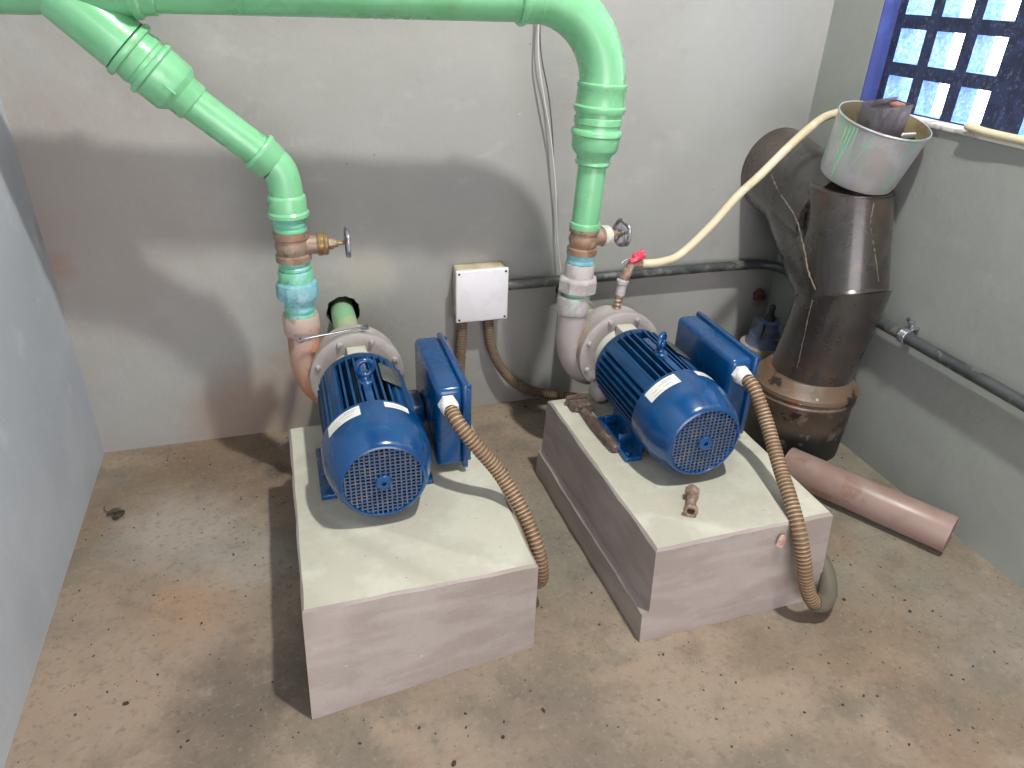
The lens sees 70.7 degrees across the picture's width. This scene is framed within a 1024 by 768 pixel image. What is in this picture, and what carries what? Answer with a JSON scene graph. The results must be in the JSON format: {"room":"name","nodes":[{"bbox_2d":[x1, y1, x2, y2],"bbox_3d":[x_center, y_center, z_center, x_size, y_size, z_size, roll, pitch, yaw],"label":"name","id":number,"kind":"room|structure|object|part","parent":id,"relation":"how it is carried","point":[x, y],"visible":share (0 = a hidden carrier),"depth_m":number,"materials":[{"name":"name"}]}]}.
{"room":"pump room","nodes":[
{"label":"pump room","id":0,"kind":"room"},
{"bbox_2d":[0,96,104,767],"bbox_3d":[-0.634,-0.290,-0.395,0.120,3.450,4.500,-7,30,-16],"label":"wall","id":1,"kind":"structure","parent":0,"point":[52,452],"depth_m":1.67,"materials":[{"name":"paint"}]},
{"bbox_2d":[0,0,834,452],"bbox_3d":[-0.118,-1.464,1.739,2.324,3.450,0.160,-7,30,-16],"label":"wall","id":2,"kind":"structure","parent":0,"point":[428,140],"depth_m":2.09,"materials":[{"name":"paint"}]},
{"bbox_2d":[0,0,627,231],"bbox_3d":[-0.423,-0.619,1.627,1.450,0.613,0.138,-5,30,-13],"label":"discharge pipework","id":3,"kind":"object","parent":2,"relation":"attached to","point":[112,32],"visible":1,"depth_m":1.56,"materials":[{"name":"green paint"}]},
{"bbox_2d":[329,296,357,328],"bbox_3d":[-0.505,-0.181,2.188,0.088,0.096,0.368,-7,30,-16],"label":"pipe","id":4,"kind":"object","parent":2,"relation":"attached to","point":[342,311],"visible":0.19,"depth_m":2.17,"materials":[{"name":"green plastic"}]},
{"bbox_2d":[453,262,508,322],"bbox_3d":[-0.102,-0.290,2.276,0.168,0.172,0.072,-7,30,-16],"label":"junction box","id":5,"kind":"object","parent":2,"relation":"attached to","point":[480,290],"visible":1,"depth_m":2.24,"materials":[{"name":"white plastic"}]},
{"bbox_2d":[456,322,466,374],"bbox_3d":[-0.138,0.015,2.261,0.045,0.358,0.329,-5,30,-12],"label":"conduit","id":6,"kind":"object","parent":5,"relation":"attached to","point":[461,341],"visible":0.3,"depth_m":2.33,"materials":[{"name":"brown plastic"}]},
{"bbox_2d":[483,320,588,399],"bbox_3d":[0.161,-0.081,2.452,0.527,0.356,0.054,-2,29,-7],"label":"conduit","id":7,"kind":"object","parent":5,"relation":"attached to","point":[490,342],"visible":0.65,"depth_m":2.44,"materials":[{"name":"brown plastic"}]},
{"bbox_2d":[539,25,557,214],"bbox_3d":[0.119,-0.737,2.109,0.116,0.882,0.010,-8,31,-18],"label":"hanging wire","id":8,"kind":"object","parent":2,"relation":"hanging from","point":[540,25],"visible":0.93,"depth_m":2.04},
{"bbox_2d":[537,24,561,272],"bbox_3d":[0.118,-0.737,2.108,0.121,0.883,0.010,-8,31,-17],"label":"hanging wire","id":9,"kind":"object","parent":2,"relation":"hanging from","point":[538,24],"visible":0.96,"depth_m":2.12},
{"bbox_2d":[556,286,594,313],"bbox_3d":[0.205,-0.261,2.363,0.088,0.093,0.415,-7,30,-16],"label":"pipe","id":10,"kind":"object","parent":2,"relation":"attached to","point":[591,306],"visible":0.02,"depth_m":2.27,"materials":[{"name":"green plastic"}]},
{"bbox_2d":[753,288,765,300],"bbox_3d":[0.908,-0.323,2.638,0.050,0.050,0.032,-7,30,-16],"label":"stub","id":11,"kind":"object","parent":2,"relation":"attached to","point":[759,294],"visible":1,"depth_m":2.63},
{"bbox_2d":[4,392,1023,767],"bbox_3d":[0.457,1.129,0.799,2.884,0.120,4.600,-7,30,-16],"label":"floor","id":12,"kind":"structure","parent":0,"point":[581,671],"depth_m":1.58,"materials":[{"name":"concrete"}]},
{"bbox_2d":[104,506,124,518],"bbox_3d":[-1.085,0.346,1.956,0.086,0.021,0.038,11,30,15],"label":"clump","id":13,"kind":"object","parent":12,"relation":"on","point":[112,510],"visible":1,"depth_m":1.95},
{"bbox_2d":[289,424,538,719],"bbox_3d":[-0.266,0.364,1.740,0.486,0.252,0.712,-7,30,-16],"label":"concrete plinth","id":14,"kind":"object","parent":12,"relation":"on","point":[444,584],"visible":0.69,"depth_m":1.50,"materials":[{"name":"white concrete"}]},
{"bbox_2d":[282,309,471,516],"bbox_3d":[-0.331,0.042,1.780,0.406,0.300,0.636,-7,30,-16],"label":"pump","id":15,"kind":"object","parent":14,"relation":"on","point":[374,456],"visible":0.98,"depth_m":1.66,"materials":[{"name":"blue metal"}]},
{"bbox_2d":[275,262,318,319],"bbox_3d":[-0.543,-0.240,1.827,0.105,0.160,0.105,-7,30,-16],"label":"pipe union","id":16,"kind":"object","parent":15,"relation":"attached to","point":[296,287],"visible":0.85,"depth_m":1.79,"materials":[{"name":"teal plastic"}]},
{"bbox_2d":[272,226,351,265],"bbox_3d":[-0.493,-0.344,1.785,0.183,0.080,0.086,-7,30,-16],"label":"valve","id":17,"kind":"object","parent":16,"relation":"on","point":[292,250],"visible":0.97,"depth_m":1.76,"materials":[{"name":"brown metal"}]},
{"bbox_2d":[272,219,306,235],"bbox_3d":[-0.537,-0.388,1.744,0.078,0.040,0.078,-7,30,-16],"label":"riser nipple","id":18,"kind":"object","parent":17,"relation":"attached to","point":[298,227],"visible":0.7,"depth_m":1.72,"materials":[{"name":"green plastic"}]},
{"bbox_3d":[-0.424,-0.352,1.804,0.040,0.011,0.011,-7,30,-16],"label":"stem","id":19,"kind":"part","parent":17,"relation":"part of","materials":[{"name":"yellow metal"}]},
{"bbox_2d":[282,309,319,339],"bbox_3d":[-0.546,-0.156,1.874,0.091,0.060,0.091,-7,30,-16],"label":"socket","id":20,"kind":"object","parent":15,"relation":"attached to","point":[293,329],"depth_m":1.84,"materials":[{"name":"grey metal"}]},
{"bbox_2d":[288,337,319,404],"bbox_3d":[-0.506,-0.037,1.960,0.177,0.251,0.090,-10,31,-21],"label":"outlet","id":21,"kind":"object","parent":15,"relation":"attached to","point":[301,355],"depth_m":1.89,"materials":[{"name":"grey metal"}]},
{"bbox_2d":[296,324,368,342],"bbox_3d":[-0.459,-0.129,1.848,0.184,0.020,0.020,-10,31,-21],"label":"combination spanner","id":22,"kind":"object","parent":15,"relation":"on","point":[363,327],"visible":1,"depth_m":1.84,"materials":[{"name":"metal"}]},
{"bbox_3d":[-0.460,-0.130,1.846,0.143,0.014,0.008,-10,31,-21],"label":"handle","id":23,"kind":"part","parent":22,"relation":"part of","materials":[{"name":"metal"}]},
{"bbox_3d":[-0.434,-0.061,1.987,0.235,0.235,0.136,-7,30,-16],"label":"volute casing","id":24,"kind":"part","parent":15,"relation":"part of","materials":[{"name":"grey paint"}]},
{"bbox_3d":[-0.349,0.077,1.745,0.220,0.217,0.274,-7,30,-16],"label":"motor","id":25,"kind":"part","parent":15,"relation":"part of","materials":[{"name":"blue metal"}]},
{"bbox_2d":[343,449,422,513],"bbox_3d":[-0.271,0.205,1.522,0.167,0.167,0.004,-7,30,-16],"label":"fan grille","id":26,"kind":"object","parent":15,"relation":"attached to","point":[383,482],"depth_m":1.52,"materials":[{"name":"blue metal"}]},
{"bbox_3d":[-0.146,0.033,1.820,0.025,0.228,0.297,-7,30,-16],"label":"terminal box lid","id":27,"kind":"part","parent":15,"relation":"part of","materials":[{"name":"blue metal"}]},
{"bbox_2d":[444,405,548,588],"bbox_3d":[-0.059,0.251,1.735,0.198,0.466,0.410,-7,30,-16],"label":"conduit","id":28,"kind":"object","parent":15,"relation":"attached to","point":[453,415],"visible":0.56,"depth_m":1.62,"materials":[{"name":"brown plastic"}]},
{"bbox_2d":[17,402,1021,766],"bbox_3d":[0.121,0.522,1.737,2.250,0.006,1.838,-7,30,-16],"label":"floor grit","id":29,"kind":"structure","parent":12,"relation":"on","point":[453,763],"depth_m":1.56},
{"bbox_2d":[536,396,832,642],"bbox_3d":[0.415,0.285,1.917,0.505,0.262,0.678,-7,30,-16],"label":"concrete plinth","id":30,"kind":"object","parent":12,"relation":"on","point":[668,571],"visible":0.62,"depth_m":1.68,"materials":[{"name":"white concrete"}]},
{"bbox_2d":[565,394,619,451],"bbox_3d":[0.213,0.101,1.938,0.066,0.033,0.270,-6,30,-15],"label":"wrench","id":31,"kind":"object","parent":30,"relation":"on","point":[576,402],"visible":1,"depth_m":1.95,"materials":[{"name":"metal"}]},
{"bbox_3d":[0.229,0.117,1.916,0.032,0.028,0.211,-8,31,-18],"label":"handle","id":32,"kind":"part","parent":31,"relation":"part of","materials":[{"name":"metal"}]},
{"bbox_2d":[556,291,759,474],"bbox_3d":[0.385,-0.029,1.934,0.406,0.300,0.636,-7,30,-16],"label":"pump","id":33,"kind":"object","parent":30,"relation":"on","point":[686,403],"visible":0.99,"depth_m":1.83,"materials":[{"name":"blue metal"}]},
{"bbox_2d":[556,291,589,317],"bbox_3d":[0.171,-0.226,2.028,0.091,0.060,0.091,-7,30,-16],"label":"socket","id":34,"kind":"object","parent":33,"relation":"attached to","point":[565,307],"depth_m":2.00,"materials":[{"name":"white plastic"}]},
{"bbox_2d":[556,314,589,384],"bbox_3d":[0.211,-0.107,2.114,0.177,0.251,0.090,-10,31,-21],"label":"outlet","id":35,"kind":"object","parent":33,"relation":"attached to","point":[571,329],"depth_m":2.05,"materials":[{"name":"grey paint"}]},
{"bbox_2d":[559,253,596,299],"bbox_3d":[0.183,-0.294,1.992,0.103,0.147,0.102,4,29,4],"label":"pipe union","id":36,"kind":"object","parent":33,"relation":"attached to","point":[578,280],"visible":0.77,"depth_m":1.96,"materials":[{"name":"white plastic"}]},
{"bbox_2d":[566,218,631,257],"bbox_3d":[0.233,-0.400,1.964,0.182,0.080,0.082,-15,34,-28],"label":"valve","id":37,"kind":"object","parent":36,"relation":"on","point":[581,244],"visible":0.88,"depth_m":1.94,"materials":[{"name":"brown metal"}]},
{"bbox_3d":[0.283,-0.132,2.141,0.235,0.235,0.136,-7,30,-16],"label":"volute casing","id":38,"kind":"part","parent":33,"relation":"part of","materials":[{"name":"grey paint"}]},
{"bbox_2d":[613,250,645,309],"bbox_3d":[0.335,-0.291,2.022,0.093,0.178,0.035,-4,30,-11],"label":"tap","id":39,"kind":"object","parent":33,"relation":"on","point":[635,261],"visible":1,"depth_m":2.00,"materials":[{"name":"gold metal"}]},
{"bbox_2d":[642,108,837,267],"bbox_3d":[0.724,-0.569,2.048,0.778,0.417,0.048,-10,32,-21],"label":"hose","id":40,"kind":"object","parent":39,"relation":"attached to","point":[647,263],"visible":0.8,"depth_m":2.01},
{"bbox_3d":[0.368,0.007,1.899,0.220,0.217,0.274,-7,30,-16],"label":"motor","id":41,"kind":"part","parent":33,"relation":"part of","materials":[{"name":"blue metal"}]},
{"bbox_2d":[672,412,736,471],"bbox_3d":[0.446,0.135,1.676,0.167,0.167,0.004,-7,30,-16],"label":"fan grille","id":42,"kind":"object","parent":33,"relation":"attached to","point":[704,442],"depth_m":1.67,"materials":[{"name":"blue metal"}]},
{"bbox_3d":[0.571,-0.038,1.974,0.025,0.228,0.297,-7,30,-16],"label":"terminal box lid","id":43,"kind":"part","parent":33,"relation":"part of","materials":[{"name":"blue metal"}]},
{"bbox_2d":[741,375,820,608],"bbox_3d":[0.634,0.254,1.728,0.096,0.436,0.388,-7,30,-16],"label":"conduit","id":44,"kind":"object","parent":33,"relation":"attached to","point":[785,484],"visible":1,"depth_m":1.66,"materials":[{"name":"brown plastic"}]},
{"bbox_2d":[683,484,699,516],"bbox_3d":[0.411,0.265,1.653,0.033,0.037,0.088,9,30,12],"label":"brass nipple","id":45,"kind":"object","parent":30,"relation":"on","point":[692,491],"visible":1,"depth_m":1.64,"materials":[{"name":"brown metal"}]},
{"bbox_2d":[776,535,785,547],"bbox_3d":[0.608,0.355,1.630,0.023,0.036,0.011,-7,30,-16],"label":"flake","id":46,"kind":"object","parent":30,"relation":"attached to","point":[781,541],"visible":1,"depth_m":1.62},
{"bbox_2d":[740,304,783,360],"bbox_3d":[0.899,-0.117,2.589,0.170,0.362,0.170,-7,30,-16],"label":"valve","id":47,"kind":"object","parent":12,"relation":"on","point":[764,335],"visible":0.45,"depth_m":2.51,"materials":[{"name":"blue paint"}]},
{"bbox_2d":[741,127,894,460],"bbox_3d":[0.920,-0.313,2.346,0.320,0.918,0.701,-1,29,-6],"label":"pipe","id":48,"kind":"object","parent":12,"relation":"on","point":[833,242],"visible":0.89,"depth_m":2.13,"materials":[{"name":"grey metal"}]},
{"bbox_2d":[744,353,858,460],"bbox_3d":[0.928,0.065,2.340,0.320,0.266,0.321,-7,30,-16],"label":"socket","id":49,"kind":"object","parent":48,"relation":"attached to","point":[811,417],"depth_m":2.21,"materials":[{"name":"metal"}]},
{"bbox_3d":[0.968,-0.559,2.065,0.232,0.016,0.232,-7,30,-16],"label":"plate","id":50,"kind":"part","parent":48,"relation":"part of","materials":[{"name":"black metal"}]},
{"bbox_2d":[821,100,931,194],"bbox_3d":[0.983,-0.634,1.952,0.246,0.220,0.253,5,29,4],"label":"bucket","id":51,"kind":"object","parent":48,"relation":"on","point":[858,158],"depth_m":1.90,"materials":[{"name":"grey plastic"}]},
{"bbox_2d":[856,96,912,137],"bbox_3d":[0.978,-0.657,1.940,0.149,0.210,0.075,-13,33,-25],"label":"pipe","id":52,"kind":"object","parent":51,"relation":"in","point":[887,116],"depth_m":1.89,"materials":[{"name":"grey metal"}]},
{"bbox_3d":[1.041,-0.638,1.903,0.072,0.049,0.010,-19,35,-33],"label":"louvred strip","id":53,"kind":"part","parent":51,"relation":"part of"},
{"bbox_2d":[807,553,837,612],"bbox_3d":[0.732,0.420,1.862,0.108,0.082,0.429,-1,29,-5],"label":"conduit sleeve","id":54,"kind":"object","parent":12,"relation":"on","point":[827,586],"visible":0.41,"depth_m":1.73,"materials":[{"name":"beige plastic"}]},
{"bbox_2d":[785,448,958,551],"bbox_3d":[0.999,0.320,2.052,0.457,0.105,0.105,26,37,35],"label":"pipe","id":55,"kind":"object","parent":12,"relation":"on","point":[929,525],"visible":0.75,"depth_m":2.00,"materials":[{"name":"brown plastic"}]},
{"bbox_2d":[765,0,1023,590],"bbox_3d":[1.681,-0.605,0.326,0.200,3.450,4.350,-7,30,-16],"label":"wall","id":56,"kind":"structure","parent":0,"point":[945,441],"depth_m":1.95,"materials":[{"name":"paint"}]},
{"bbox_2d":[508,260,1023,411],"bbox_3d":[0.729,0.067,1.661,1.022,0.039,1.882,-7,30,-16],"label":"conduit","id":57,"kind":"object","parent":56,"relation":"attached to","point":[977,377],"visible":0.84,"depth_m":2.29,"materials":[{"name":"grey metal"}]},
{"bbox_2d":[896,317,919,344],"bbox_3d":[1.116,-0.151,2.049,0.054,0.068,0.045,-7,30,-16],"label":"clamp","id":58,"kind":"object","parent":56,"relation":"attached to","point":[901,334],"visible":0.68,"depth_m":2.04,"materials":[{"name":"metal"}]},
{"bbox_2d":[860,0,1023,149],"bbox_3d":[1.273,-0.992,1.600,0.212,0.865,0.912,-7,30,-16],"label":"window","id":59,"kind":"structure","parent":56,"relation":"in","point":[914,38],"depth_m":1.92,"materials":[{"name":"metal"}]},
{"bbox_3d":[1.187,-0.612,1.788,0.062,0.012,0.902,-7,30,-16],"label":"sill","id":60,"kind":"part","parent":59,"relation":"part of","materials":[{"name":"white paint"}]},
{"bbox_2d":[964,122,1023,144],"bbox_3d":[1.189,-0.565,1.670,0.023,0.026,0.331,-8,31,-17],"label":"hose offcut","id":61,"kind":"object","parent":59,"relation":"on","point":[987,132],"visible":1,"depth_m":1.73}
]}

